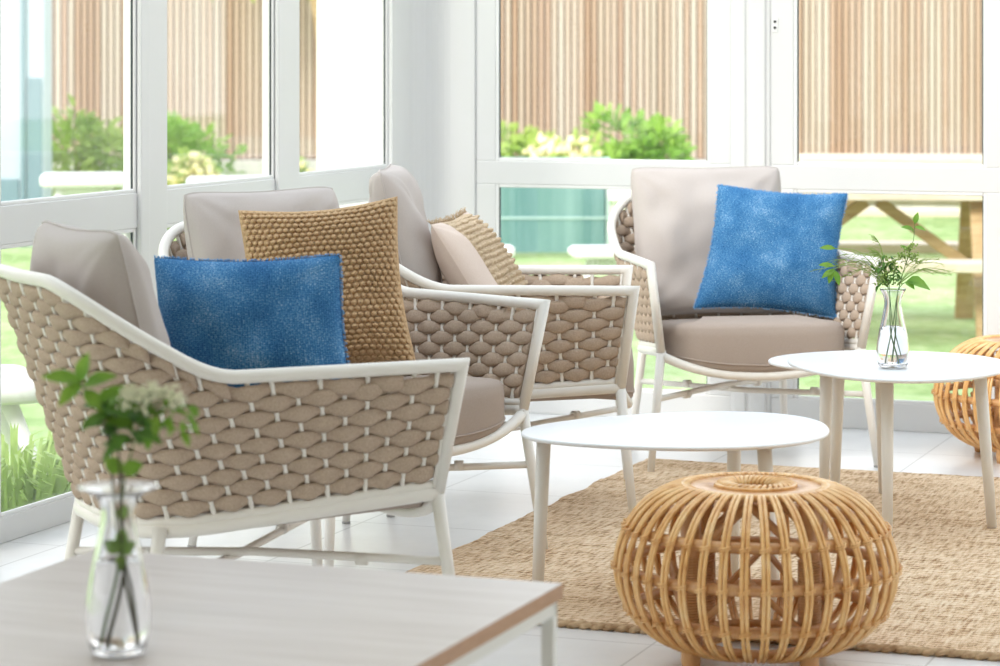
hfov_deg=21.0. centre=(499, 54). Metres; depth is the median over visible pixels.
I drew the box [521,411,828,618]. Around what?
coffee table
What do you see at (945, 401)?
rattan stool
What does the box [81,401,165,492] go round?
flower sprig
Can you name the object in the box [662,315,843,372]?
seat cushion
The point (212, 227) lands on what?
cushion
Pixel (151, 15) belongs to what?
wall
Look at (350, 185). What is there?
window
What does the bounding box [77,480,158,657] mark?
glass vase
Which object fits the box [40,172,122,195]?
garden table
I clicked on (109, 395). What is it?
flower sprig
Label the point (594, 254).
garden table
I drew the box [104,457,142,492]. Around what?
flower sprig
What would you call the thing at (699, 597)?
rattan stool
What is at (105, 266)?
cushion
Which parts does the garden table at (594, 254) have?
leg, leg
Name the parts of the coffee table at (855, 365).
leg, leg, leg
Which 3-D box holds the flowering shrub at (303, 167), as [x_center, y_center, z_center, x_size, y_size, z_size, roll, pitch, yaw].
[-1.625,1.077,21.987,0.624,0.704,0.459,0,0,21]
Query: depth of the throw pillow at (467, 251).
7.21 m
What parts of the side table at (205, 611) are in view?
frame, leg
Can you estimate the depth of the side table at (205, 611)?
3.99 m
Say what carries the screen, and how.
on the lawn
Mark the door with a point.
(983, 179)
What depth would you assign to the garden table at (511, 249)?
12.97 m
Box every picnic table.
[799,154,981,216]
[799,193,981,336]
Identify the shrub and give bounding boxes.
[52,93,122,195]
[167,110,246,175]
[167,145,221,232]
[300,156,312,171]
[501,120,551,156]
[522,127,604,156]
[578,100,697,205]
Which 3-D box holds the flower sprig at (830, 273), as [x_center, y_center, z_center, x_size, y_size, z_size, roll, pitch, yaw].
[0.980,0.614,6.895,0.373,0.312,0.055,0,0,0]
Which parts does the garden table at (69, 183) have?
leg, leg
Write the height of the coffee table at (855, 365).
0.414 m
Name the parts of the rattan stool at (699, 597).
leg, leg, leg, leg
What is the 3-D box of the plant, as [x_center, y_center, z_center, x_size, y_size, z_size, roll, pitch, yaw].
[-1.394,1.259,7.749,0.893,0.322,0.864,0,0,0]
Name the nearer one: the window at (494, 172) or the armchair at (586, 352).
the armchair at (586, 352)
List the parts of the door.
latch plate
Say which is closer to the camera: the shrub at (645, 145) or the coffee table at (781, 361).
the coffee table at (781, 361)
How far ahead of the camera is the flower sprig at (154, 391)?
3.68 m
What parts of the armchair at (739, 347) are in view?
leg, leg, woven panel, frame, leg, leg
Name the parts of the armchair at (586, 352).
frame, woven panel, leg, leg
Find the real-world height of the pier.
3.000 m
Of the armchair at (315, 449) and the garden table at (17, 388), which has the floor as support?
the armchair at (315, 449)
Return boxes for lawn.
[1,217,975,484]
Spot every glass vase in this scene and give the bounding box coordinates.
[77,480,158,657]
[876,288,908,368]
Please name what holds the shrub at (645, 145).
on the lawn
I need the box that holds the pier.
[317,0,376,206]
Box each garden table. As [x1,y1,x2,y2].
[1,364,37,458]
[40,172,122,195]
[186,175,261,182]
[504,244,514,257]
[568,245,635,333]
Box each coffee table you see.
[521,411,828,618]
[768,351,881,493]
[788,350,999,535]
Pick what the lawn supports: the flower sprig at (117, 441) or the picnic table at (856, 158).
the picnic table at (856, 158)
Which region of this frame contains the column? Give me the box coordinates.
[389,0,475,233]
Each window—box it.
[1,0,136,543]
[167,0,274,227]
[300,0,387,205]
[476,0,730,416]
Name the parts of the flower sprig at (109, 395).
stem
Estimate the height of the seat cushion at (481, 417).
0.156 m
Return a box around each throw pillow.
[154,253,349,413]
[238,196,415,363]
[427,207,527,295]
[693,184,848,318]
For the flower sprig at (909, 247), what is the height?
0.382 m
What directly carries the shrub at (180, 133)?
on the lawn
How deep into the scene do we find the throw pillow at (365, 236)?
6.51 m
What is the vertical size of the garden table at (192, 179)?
0.743 m
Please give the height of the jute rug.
0.022 m
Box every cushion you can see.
[30,221,170,450]
[183,186,339,261]
[368,164,441,299]
[404,375,503,445]
[631,166,785,315]
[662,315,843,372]
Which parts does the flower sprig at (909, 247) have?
stem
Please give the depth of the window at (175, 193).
8.03 m
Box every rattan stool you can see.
[610,471,902,665]
[931,334,999,463]
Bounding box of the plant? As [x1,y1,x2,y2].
[1,422,71,511]
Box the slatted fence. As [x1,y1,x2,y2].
[52,0,981,214]
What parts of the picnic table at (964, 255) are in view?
leg frame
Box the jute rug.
[406,458,999,660]
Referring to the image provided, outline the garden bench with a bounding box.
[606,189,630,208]
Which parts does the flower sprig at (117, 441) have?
stem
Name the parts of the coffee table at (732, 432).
leg, leg, leg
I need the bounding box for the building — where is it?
[1,0,51,246]
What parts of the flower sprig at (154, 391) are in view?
stem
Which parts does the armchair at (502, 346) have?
leg, leg, leg, woven panel, frame, leg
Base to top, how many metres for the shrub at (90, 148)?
1.142 m
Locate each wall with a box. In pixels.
[0,0,388,543]
[476,0,771,412]
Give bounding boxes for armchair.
[0,264,469,575]
[158,221,550,566]
[340,205,639,516]
[607,192,882,471]
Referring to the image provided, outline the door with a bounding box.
[771,0,999,433]
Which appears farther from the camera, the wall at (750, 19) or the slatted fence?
the slatted fence
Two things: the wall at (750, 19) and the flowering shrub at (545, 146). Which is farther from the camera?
the flowering shrub at (545, 146)
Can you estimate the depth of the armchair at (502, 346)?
6.68 m
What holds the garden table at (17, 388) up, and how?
on the lawn
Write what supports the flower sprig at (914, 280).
in the glass vase at (892, 350)
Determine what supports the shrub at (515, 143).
on the lawn
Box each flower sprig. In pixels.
[41,352,139,492]
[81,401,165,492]
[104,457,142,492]
[116,380,198,492]
[809,234,954,288]
[869,255,904,291]
[893,212,925,288]
[898,276,929,289]
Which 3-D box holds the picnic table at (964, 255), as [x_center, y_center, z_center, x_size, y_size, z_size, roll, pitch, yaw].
[1.936,1.062,14.050,1.900,0.735,1.565,0,0,4]
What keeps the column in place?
attached to the wall at (151, 15)
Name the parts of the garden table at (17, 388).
leg, leg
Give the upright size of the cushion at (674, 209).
0.462 m
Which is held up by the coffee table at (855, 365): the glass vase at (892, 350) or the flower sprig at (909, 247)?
the glass vase at (892, 350)
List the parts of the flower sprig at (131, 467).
stem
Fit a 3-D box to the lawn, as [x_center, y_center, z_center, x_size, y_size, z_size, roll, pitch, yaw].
[0.000,1.430,24.000,80.000,0.020,72.000,0,0,0]
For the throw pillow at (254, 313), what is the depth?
5.51 m
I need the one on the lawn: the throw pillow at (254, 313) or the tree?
the tree
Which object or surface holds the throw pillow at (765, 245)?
on the armchair at (739, 347)
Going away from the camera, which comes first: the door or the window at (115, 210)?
the window at (115, 210)
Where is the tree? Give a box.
[211,0,316,40]
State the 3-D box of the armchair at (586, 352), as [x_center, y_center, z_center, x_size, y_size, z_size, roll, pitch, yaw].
[-0.041,0.819,7.380,0.827,0.802,0.718,0,0,1]
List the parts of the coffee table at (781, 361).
leg, leg, leg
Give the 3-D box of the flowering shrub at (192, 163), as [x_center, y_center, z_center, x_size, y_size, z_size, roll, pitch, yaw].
[-2.453,1.072,21.309,0.656,0.719,0.450,0,0,-25]
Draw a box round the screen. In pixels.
[501,157,609,252]
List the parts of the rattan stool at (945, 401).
leg, leg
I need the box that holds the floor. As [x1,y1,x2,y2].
[0,413,999,665]
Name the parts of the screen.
rail, rail, post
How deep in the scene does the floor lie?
6.97 m
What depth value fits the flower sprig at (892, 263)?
6.89 m
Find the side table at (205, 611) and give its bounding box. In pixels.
[0,550,562,665]
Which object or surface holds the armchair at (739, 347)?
on the floor
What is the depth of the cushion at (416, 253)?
7.20 m
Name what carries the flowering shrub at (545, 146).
on the lawn

